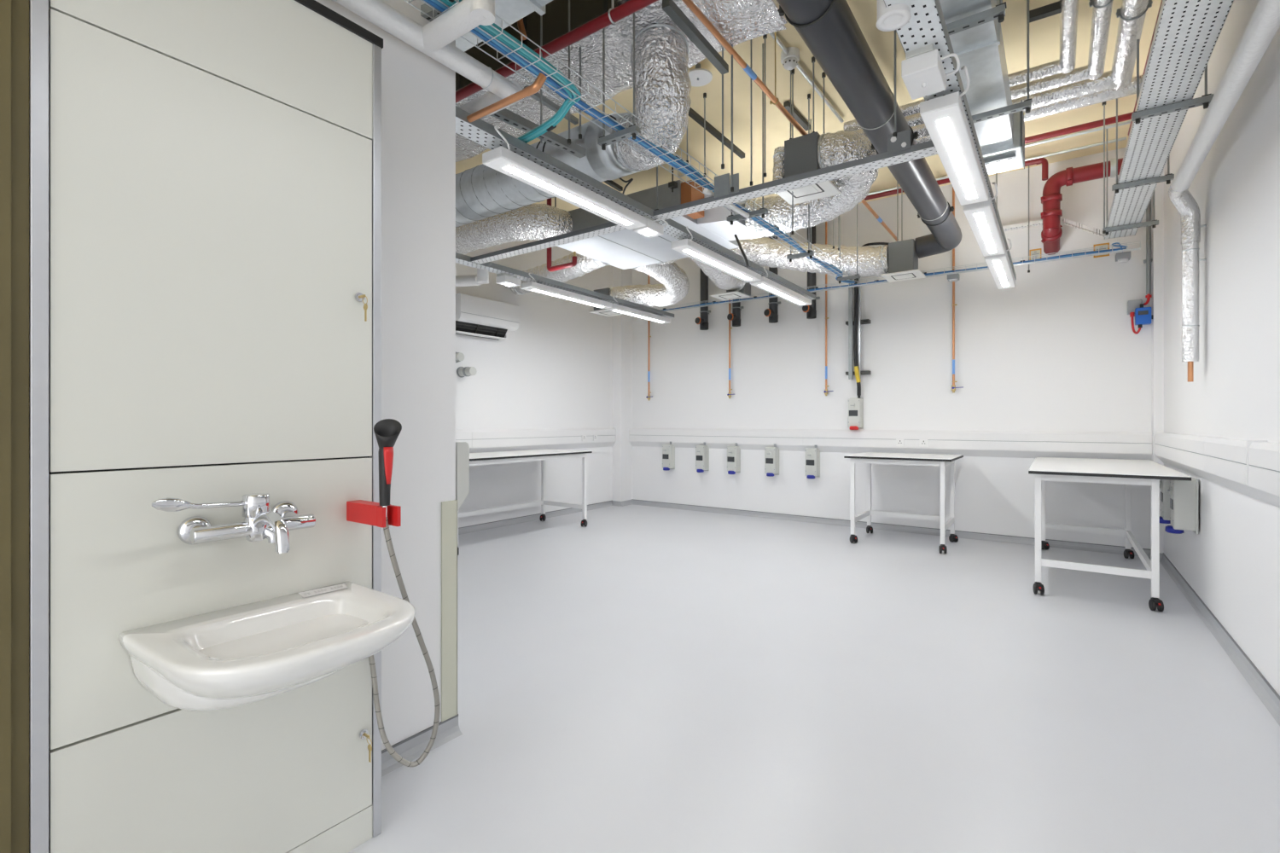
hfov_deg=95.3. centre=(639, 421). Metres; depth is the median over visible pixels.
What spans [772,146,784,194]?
flexible duct
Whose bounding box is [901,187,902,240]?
rod
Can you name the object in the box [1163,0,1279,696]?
wall
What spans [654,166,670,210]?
bracket
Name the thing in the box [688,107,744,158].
channel
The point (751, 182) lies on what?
rod
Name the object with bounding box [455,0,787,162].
duct
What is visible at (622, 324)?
column
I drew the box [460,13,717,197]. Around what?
basket
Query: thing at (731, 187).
rod
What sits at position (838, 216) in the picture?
rod
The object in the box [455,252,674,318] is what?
cable tray
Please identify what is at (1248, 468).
dado trunking
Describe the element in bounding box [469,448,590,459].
countertop
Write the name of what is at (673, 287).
flexible duct
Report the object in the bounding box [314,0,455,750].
wall partition
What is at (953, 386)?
copper pipe
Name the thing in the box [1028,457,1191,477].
countertop
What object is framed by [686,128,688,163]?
rod
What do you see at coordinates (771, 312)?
pipe
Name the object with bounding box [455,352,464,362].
pipe stub
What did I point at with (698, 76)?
disc
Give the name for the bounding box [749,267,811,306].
linear light
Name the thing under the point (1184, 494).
box
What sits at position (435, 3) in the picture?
cable bundle
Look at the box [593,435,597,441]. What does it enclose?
outlet
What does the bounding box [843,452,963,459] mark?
countertop
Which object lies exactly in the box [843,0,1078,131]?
insulated pipe
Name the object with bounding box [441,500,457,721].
guard
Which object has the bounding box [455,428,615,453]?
dado trunking
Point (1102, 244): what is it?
warning label
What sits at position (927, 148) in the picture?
cable tray
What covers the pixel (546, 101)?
channel
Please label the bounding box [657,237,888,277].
flexible duct
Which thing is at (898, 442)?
outlet
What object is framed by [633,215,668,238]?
emergency light
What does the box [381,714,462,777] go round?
baseboard
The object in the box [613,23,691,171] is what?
flexible duct
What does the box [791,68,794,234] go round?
rod
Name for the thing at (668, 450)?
box
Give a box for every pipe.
[331,0,522,119]
[455,0,658,102]
[455,274,482,286]
[466,72,546,122]
[517,17,527,40]
[546,197,576,271]
[645,275,651,401]
[681,0,896,241]
[695,268,710,330]
[727,298,743,326]
[727,299,734,398]
[763,235,780,323]
[776,0,962,258]
[802,225,820,319]
[823,221,833,395]
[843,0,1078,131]
[855,0,1113,137]
[864,157,1048,200]
[911,0,1152,139]
[915,74,1144,144]
[951,186,963,392]
[1024,111,1133,144]
[1040,157,1122,255]
[1127,0,1162,135]
[1168,0,1279,382]
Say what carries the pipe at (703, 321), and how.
hanging from the ceiling
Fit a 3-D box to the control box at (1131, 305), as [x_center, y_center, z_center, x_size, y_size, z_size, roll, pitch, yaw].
[4.677,-1.085,5.515,0.104,0.125,0.086,0,0,36]
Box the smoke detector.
[780,46,799,69]
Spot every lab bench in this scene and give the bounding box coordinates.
[457,448,592,555]
[843,452,963,553]
[1028,457,1191,611]
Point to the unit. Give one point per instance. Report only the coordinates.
(624, 249)
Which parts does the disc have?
stem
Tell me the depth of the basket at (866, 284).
6.90 m
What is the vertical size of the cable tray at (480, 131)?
0.045 m
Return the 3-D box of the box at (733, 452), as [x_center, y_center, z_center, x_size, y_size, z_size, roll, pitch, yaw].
[1.259,0.497,7.914,0.157,0.419,0.161,0,0,36]
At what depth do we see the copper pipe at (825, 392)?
7.20 m
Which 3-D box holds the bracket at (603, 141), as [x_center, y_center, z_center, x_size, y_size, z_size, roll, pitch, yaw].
[-0.109,-1.768,2.980,0.245,0.695,0.041,0,0,36]
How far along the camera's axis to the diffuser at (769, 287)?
5.66 m
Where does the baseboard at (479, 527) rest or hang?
attached to the wall at (555, 371)
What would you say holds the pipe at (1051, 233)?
attached to the wall at (1058, 349)
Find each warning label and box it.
[1029,248,1041,261]
[1093,242,1109,257]
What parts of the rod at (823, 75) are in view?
rod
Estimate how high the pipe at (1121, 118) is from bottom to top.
0.052 m
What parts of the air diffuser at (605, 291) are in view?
grille plate, core plate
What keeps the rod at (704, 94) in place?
hanging from the ceiling
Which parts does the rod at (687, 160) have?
rod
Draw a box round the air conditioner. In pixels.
[455,292,519,340]
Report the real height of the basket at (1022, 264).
0.079 m
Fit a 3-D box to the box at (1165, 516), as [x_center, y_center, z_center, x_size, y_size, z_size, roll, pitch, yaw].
[4.048,0.584,4.457,0.161,0.387,0.157,0,0,36]
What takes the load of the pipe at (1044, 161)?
attached to the pipe at (1051, 233)
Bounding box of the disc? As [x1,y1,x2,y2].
[688,63,712,87]
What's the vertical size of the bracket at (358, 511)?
0.057 m
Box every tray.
[455,105,815,299]
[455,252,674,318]
[470,140,937,264]
[556,194,750,269]
[883,0,1016,279]
[1002,218,1108,236]
[1104,0,1233,239]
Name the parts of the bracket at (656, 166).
rod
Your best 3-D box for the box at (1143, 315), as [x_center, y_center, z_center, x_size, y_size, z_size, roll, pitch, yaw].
[4.673,-1.004,5.428,0.175,0.369,0.096,0,0,36]
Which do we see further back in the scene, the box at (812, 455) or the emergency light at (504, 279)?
the box at (812, 455)
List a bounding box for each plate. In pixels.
[714,173,738,197]
[887,129,910,154]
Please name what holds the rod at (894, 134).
hanging from the ceiling
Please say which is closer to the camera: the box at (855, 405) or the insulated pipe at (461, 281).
the insulated pipe at (461, 281)
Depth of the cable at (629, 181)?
4.50 m
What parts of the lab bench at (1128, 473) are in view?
leg, leg, leg, leg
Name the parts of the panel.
door, door, fixed panel, head panel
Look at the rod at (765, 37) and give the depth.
3.94 m
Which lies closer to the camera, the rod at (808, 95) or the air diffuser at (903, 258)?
the rod at (808, 95)
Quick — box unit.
[554,153,750,269]
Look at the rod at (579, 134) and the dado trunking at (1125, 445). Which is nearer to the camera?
the rod at (579, 134)
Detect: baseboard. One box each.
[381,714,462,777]
[458,500,612,535]
[631,499,1150,556]
[1147,549,1279,726]
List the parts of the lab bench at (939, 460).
leg, leg, leg, leg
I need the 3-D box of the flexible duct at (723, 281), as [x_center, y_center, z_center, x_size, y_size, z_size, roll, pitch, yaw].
[0.870,-1.767,6.524,0.363,0.480,1.191,0,0,29]
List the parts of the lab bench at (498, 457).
leg, leg, leg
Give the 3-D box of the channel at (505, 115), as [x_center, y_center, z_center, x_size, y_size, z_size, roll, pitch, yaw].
[-0.526,-2.035,2.989,0.045,1.190,0.648,0,0,40]
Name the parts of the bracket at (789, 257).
rod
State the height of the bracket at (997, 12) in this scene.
0.974 m
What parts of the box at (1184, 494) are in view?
plate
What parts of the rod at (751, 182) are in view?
rod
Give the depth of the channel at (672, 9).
2.97 m
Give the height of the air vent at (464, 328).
0.118 m
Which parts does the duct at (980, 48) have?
hanger bracket, plate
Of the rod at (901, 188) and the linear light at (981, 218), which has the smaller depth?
the linear light at (981, 218)
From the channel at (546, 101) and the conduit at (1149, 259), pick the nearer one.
the channel at (546, 101)
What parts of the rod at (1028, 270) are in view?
rod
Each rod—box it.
[567,0,570,145]
[578,46,581,139]
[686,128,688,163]
[703,93,706,176]
[721,47,724,168]
[730,44,733,191]
[750,39,752,186]
[762,34,767,177]
[789,69,792,139]
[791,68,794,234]
[807,93,810,253]
[811,56,815,132]
[821,71,826,133]
[832,219,834,249]
[837,215,839,250]
[892,29,897,136]
[896,181,898,241]
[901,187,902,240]
[995,173,997,207]
[1027,165,1029,273]
[1101,101,1106,233]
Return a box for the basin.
[118,581,415,711]
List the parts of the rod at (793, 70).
rod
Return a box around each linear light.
[482,126,646,229]
[521,273,612,308]
[605,296,670,323]
[671,226,761,282]
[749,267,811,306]
[919,65,988,205]
[963,182,1005,256]
[984,238,1015,289]
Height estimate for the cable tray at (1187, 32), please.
0.040 m
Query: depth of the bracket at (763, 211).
4.05 m
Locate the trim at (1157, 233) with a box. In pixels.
[1151,168,1163,553]
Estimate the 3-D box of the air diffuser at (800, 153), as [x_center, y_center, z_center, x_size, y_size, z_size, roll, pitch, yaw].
[1.223,-1.891,4.326,0.395,0.358,0.460,0,0,36]
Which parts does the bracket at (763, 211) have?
rod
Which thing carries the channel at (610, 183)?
attached to the ceiling
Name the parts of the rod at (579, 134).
rod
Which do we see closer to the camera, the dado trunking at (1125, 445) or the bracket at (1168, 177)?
the bracket at (1168, 177)
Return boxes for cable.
[619,177,633,193]
[734,234,749,267]
[861,242,889,246]
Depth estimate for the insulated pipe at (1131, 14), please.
3.55 m
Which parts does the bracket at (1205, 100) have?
rod, rod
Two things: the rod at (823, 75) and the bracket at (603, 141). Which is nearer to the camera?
the bracket at (603, 141)
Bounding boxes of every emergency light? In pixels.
[495,273,523,287]
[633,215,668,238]
[901,43,960,99]
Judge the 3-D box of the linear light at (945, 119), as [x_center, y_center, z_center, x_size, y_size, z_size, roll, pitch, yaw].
[1.551,-1.312,2.797,0.179,0.126,1.296,0,0,36]
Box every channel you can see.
[490,15,585,158]
[523,85,578,124]
[604,180,622,191]
[662,0,728,75]
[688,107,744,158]
[783,100,810,130]
[1029,0,1061,23]
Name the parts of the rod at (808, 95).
rod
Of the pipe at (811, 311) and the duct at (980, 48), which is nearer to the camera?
the duct at (980, 48)
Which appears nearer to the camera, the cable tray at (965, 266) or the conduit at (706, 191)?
the conduit at (706, 191)
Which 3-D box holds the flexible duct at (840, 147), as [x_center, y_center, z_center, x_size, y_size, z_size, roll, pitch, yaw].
[1.374,-1.847,4.691,0.671,0.501,1.278,0,0,-25]
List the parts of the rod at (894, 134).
rod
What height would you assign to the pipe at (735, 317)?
1.339 m
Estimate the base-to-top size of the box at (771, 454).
0.419 m
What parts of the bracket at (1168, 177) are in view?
rod, rod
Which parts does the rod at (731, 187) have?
rod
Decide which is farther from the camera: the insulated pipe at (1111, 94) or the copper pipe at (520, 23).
the insulated pipe at (1111, 94)
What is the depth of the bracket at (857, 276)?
5.89 m
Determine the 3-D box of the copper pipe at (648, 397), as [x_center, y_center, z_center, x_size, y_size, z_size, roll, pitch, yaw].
[0.166,-1.474,8.733,0.121,2.309,0.102,0,0,36]
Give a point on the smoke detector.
(789, 61)
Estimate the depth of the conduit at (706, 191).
3.76 m
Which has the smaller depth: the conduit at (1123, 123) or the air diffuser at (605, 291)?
the conduit at (1123, 123)
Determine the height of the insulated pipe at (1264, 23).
1.283 m
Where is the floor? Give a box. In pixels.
[348,504,1279,852]
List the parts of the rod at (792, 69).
rod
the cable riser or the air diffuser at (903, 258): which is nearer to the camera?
the air diffuser at (903, 258)
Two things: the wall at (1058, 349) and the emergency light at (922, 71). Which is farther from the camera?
the wall at (1058, 349)
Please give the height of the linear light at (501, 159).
0.126 m
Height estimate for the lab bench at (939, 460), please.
0.915 m
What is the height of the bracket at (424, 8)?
1.079 m
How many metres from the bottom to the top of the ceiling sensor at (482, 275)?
0.177 m
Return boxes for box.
[662,442,674,471]
[695,442,709,472]
[727,442,740,474]
[764,443,779,477]
[805,445,820,478]
[847,395,863,430]
[947,273,959,282]
[1115,250,1130,262]
[1127,299,1142,314]
[1129,293,1153,334]
[1159,472,1182,523]
[1164,477,1198,535]
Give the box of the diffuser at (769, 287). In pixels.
[750,281,810,306]
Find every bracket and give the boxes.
[346,500,401,528]
[420,0,462,22]
[597,12,640,150]
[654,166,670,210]
[726,43,767,225]
[786,118,814,261]
[837,204,860,283]
[946,0,1006,35]
[971,0,1032,122]
[1102,124,1158,235]
[1111,98,1174,193]
[1131,39,1213,124]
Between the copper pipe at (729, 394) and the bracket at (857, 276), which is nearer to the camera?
the bracket at (857, 276)
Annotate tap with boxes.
[151,493,315,553]
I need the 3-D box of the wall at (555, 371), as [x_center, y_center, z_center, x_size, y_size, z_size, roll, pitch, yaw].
[-2.018,-0.680,6.761,0.150,3.900,5.850,0,0,36]
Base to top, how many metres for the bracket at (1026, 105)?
0.974 m
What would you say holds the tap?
attached to the panel
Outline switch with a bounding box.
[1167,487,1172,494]
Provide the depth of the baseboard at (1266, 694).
3.21 m
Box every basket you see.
[403,0,459,19]
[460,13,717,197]
[662,292,777,311]
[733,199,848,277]
[804,276,888,292]
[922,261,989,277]
[1011,240,1140,266]
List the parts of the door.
frame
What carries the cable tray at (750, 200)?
hanging from the ceiling
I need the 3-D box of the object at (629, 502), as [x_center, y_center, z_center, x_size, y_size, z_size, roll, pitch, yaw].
[-0.267,1.235,8.912,0.195,0.070,0.315,0,0,36]
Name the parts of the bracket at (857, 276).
rod, rod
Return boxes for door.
[0,0,29,852]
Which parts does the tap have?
lever, spout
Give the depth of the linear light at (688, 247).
4.53 m
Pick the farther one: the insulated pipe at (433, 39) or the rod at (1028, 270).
the rod at (1028, 270)
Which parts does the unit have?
casing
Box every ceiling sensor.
[477,268,488,283]
[875,0,911,31]
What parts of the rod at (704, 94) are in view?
rod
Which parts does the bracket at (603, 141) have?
rod, rod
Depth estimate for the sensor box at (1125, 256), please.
5.52 m
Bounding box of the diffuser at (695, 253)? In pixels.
[671,245,760,282]
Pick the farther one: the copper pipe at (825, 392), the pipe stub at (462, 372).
the copper pipe at (825, 392)
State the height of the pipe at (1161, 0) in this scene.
0.088 m
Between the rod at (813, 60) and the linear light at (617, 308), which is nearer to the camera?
the rod at (813, 60)
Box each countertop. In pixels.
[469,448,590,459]
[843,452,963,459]
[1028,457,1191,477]
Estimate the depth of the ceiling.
4.81 m
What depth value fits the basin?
1.30 m
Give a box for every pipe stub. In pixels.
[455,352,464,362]
[456,366,476,378]
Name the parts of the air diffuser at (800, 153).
core plate, grille plate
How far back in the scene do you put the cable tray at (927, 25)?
2.05 m
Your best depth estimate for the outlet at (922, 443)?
6.55 m
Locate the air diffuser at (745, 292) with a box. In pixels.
[709,282,750,300]
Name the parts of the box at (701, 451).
plate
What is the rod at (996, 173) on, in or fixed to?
hanging from the ceiling
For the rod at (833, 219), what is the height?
0.798 m
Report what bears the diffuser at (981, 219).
attached to the linear light at (981, 218)
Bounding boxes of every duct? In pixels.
[455,0,552,52]
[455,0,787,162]
[455,112,637,227]
[455,203,573,255]
[509,252,609,295]
[609,261,689,307]
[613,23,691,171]
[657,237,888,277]
[688,256,745,291]
[744,130,878,238]
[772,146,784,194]
[939,0,1024,174]
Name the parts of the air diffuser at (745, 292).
grille plate, core plate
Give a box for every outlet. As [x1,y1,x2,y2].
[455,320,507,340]
[581,435,586,441]
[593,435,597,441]
[896,439,904,446]
[919,439,927,447]
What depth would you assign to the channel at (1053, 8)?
3.09 m
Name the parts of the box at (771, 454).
plate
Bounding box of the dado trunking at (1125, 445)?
[629,428,1151,459]
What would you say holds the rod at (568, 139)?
hanging from the ceiling
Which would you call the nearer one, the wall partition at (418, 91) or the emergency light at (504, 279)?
the wall partition at (418, 91)
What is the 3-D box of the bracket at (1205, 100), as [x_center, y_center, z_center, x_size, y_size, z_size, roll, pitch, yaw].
[2.865,-2.140,3.146,0.325,0.977,0.041,0,0,36]
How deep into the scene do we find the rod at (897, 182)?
6.17 m
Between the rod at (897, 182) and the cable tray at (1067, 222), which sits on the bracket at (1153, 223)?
the cable tray at (1067, 222)
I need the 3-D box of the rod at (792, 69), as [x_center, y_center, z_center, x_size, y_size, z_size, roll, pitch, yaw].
[1.113,-2.349,4.306,0.026,0.559,0.026,0,0,-32]
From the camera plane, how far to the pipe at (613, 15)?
2.86 m
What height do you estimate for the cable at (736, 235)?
0.306 m
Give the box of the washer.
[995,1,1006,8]
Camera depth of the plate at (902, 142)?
2.91 m
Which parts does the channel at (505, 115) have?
rod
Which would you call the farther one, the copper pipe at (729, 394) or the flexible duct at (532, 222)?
the copper pipe at (729, 394)
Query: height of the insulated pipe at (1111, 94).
0.104 m
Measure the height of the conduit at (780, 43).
0.026 m
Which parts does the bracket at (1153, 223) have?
rod, rod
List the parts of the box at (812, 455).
plate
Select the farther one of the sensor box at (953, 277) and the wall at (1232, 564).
the sensor box at (953, 277)
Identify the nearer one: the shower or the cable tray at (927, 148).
the shower
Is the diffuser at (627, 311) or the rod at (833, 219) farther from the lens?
the diffuser at (627, 311)
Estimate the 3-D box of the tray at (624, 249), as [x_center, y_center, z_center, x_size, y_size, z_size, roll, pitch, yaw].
[0.218,-1.850,5.611,1.795,0.320,1.120,0,0,36]
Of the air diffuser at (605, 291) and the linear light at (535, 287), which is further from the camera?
the air diffuser at (605, 291)
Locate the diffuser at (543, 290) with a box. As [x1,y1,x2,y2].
[521,286,611,308]
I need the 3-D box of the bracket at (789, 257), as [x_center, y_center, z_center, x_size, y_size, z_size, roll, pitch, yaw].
[1.410,-2.025,5.118,0.230,1.209,0.041,0,0,36]
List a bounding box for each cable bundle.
[423,0,855,283]
[440,0,581,143]
[660,242,1127,310]
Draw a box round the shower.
[368,418,440,767]
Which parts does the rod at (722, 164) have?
rod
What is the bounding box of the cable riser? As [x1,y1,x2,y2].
[845,275,870,395]
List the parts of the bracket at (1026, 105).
rod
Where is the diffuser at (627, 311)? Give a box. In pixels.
[606,308,669,323]
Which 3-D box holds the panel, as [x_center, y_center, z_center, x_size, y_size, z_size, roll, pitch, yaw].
[-1.123,0.044,1.569,0.346,2.452,0.760,0,0,36]
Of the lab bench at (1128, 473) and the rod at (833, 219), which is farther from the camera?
the rod at (833, 219)
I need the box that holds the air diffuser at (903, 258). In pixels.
[880,238,925,282]
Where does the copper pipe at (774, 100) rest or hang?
attached to the ceiling
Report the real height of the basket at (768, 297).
0.079 m
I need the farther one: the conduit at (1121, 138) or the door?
the conduit at (1121, 138)
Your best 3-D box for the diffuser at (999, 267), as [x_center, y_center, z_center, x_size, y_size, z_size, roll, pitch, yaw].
[3.070,-1.252,4.953,0.132,0.004,1.242,0,0,36]
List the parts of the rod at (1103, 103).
rod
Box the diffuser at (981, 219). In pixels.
[963,205,1004,256]
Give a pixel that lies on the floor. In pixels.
(636, 678)
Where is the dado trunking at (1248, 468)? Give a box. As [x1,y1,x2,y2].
[1154,432,1279,507]
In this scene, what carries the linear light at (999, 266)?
attached to the cable tray at (927, 25)
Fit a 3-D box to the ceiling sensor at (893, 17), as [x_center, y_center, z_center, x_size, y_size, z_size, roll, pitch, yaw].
[0.827,-1.544,1.904,0.106,0.472,0.106,0,0,36]
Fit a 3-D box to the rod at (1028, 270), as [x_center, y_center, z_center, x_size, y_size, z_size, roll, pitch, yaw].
[3.918,-2.067,5.878,0.026,1.123,0.026,0,0,-32]
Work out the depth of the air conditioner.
6.65 m
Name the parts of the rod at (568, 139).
rod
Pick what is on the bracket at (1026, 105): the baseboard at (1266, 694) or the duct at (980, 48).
the duct at (980, 48)
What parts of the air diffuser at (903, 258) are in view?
grille plate, core plate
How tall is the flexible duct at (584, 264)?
0.406 m
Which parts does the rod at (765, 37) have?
rod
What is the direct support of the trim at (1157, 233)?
attached to the wall at (1232, 564)
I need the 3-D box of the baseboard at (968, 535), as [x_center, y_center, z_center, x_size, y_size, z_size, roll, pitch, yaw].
[2.329,1.234,7.226,6.060,0.073,0.035,0,0,36]
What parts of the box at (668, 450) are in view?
plate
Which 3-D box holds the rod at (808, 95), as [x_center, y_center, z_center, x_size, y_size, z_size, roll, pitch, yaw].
[1.357,-1.992,4.685,0.026,1.273,0.026,0,0,-32]
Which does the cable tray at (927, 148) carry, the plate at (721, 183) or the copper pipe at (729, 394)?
the plate at (721, 183)
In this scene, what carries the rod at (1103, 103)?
hanging from the ceiling
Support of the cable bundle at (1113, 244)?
in the basket at (866, 284)
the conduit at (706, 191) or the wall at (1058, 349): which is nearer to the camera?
the conduit at (706, 191)
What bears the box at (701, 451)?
attached to the wall at (1058, 349)
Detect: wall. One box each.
[455,239,612,528]
[632,147,1151,549]
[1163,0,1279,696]
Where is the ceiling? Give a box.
[455,0,1161,211]
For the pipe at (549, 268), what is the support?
hanging from the ceiling
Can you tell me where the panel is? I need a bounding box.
[29,0,383,852]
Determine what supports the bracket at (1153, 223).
hanging from the ceiling
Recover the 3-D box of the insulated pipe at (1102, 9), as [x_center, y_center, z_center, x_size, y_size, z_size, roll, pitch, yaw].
[0.578,-2.381,1.689,1.534,0.498,5.820,0,0,36]
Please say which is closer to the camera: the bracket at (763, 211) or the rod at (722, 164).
the rod at (722, 164)
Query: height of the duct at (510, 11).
0.370 m
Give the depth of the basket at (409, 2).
2.08 m
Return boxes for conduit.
[703,187,749,218]
[769,32,843,122]
[867,136,1126,195]
[1024,119,1131,147]
[1143,198,1151,294]
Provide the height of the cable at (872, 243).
0.062 m
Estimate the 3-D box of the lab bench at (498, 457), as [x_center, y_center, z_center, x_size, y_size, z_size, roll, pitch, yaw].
[-1.495,0.812,6.522,0.818,0.915,2.030,0,0,36]
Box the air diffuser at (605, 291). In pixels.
[588,287,623,316]
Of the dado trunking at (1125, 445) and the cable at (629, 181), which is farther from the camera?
the dado trunking at (1125, 445)
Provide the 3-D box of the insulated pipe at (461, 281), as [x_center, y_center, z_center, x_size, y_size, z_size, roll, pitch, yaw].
[-1.920,-1.330,5.566,0.931,0.140,0.098,0,0,22]
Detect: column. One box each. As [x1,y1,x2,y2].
[612,266,632,501]
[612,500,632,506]
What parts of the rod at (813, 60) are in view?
rod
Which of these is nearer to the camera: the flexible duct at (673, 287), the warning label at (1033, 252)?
the warning label at (1033, 252)
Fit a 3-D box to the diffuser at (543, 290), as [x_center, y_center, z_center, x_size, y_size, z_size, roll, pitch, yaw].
[-0.709,-1.252,5.936,0.132,0.004,1.202,0,0,36]
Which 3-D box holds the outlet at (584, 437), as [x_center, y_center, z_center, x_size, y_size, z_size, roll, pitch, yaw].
[-0.790,0.230,8.228,0.013,0.086,0.086,0,0,36]
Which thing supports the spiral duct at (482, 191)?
attached to the flexible duct at (662, 81)
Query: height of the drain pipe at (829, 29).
0.258 m
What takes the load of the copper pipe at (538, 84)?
attached to the cable tray at (480, 131)
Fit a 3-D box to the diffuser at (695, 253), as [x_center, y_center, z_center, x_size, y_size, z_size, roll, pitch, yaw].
[0.649,-1.252,4.688,0.132,0.004,1.252,0,0,36]
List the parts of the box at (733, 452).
plate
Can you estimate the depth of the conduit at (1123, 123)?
5.04 m
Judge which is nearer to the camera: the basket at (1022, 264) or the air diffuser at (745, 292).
the basket at (1022, 264)
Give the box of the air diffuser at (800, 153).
[776,131,841,204]
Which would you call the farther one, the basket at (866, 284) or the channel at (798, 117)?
the basket at (866, 284)
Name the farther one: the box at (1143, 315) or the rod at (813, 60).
the box at (1143, 315)
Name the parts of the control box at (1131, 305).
lid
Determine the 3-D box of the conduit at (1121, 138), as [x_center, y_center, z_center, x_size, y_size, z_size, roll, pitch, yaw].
[3.236,-2.530,5.984,2.700,0.024,0.023,0,0,36]
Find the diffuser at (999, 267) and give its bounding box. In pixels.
[984,256,1014,289]

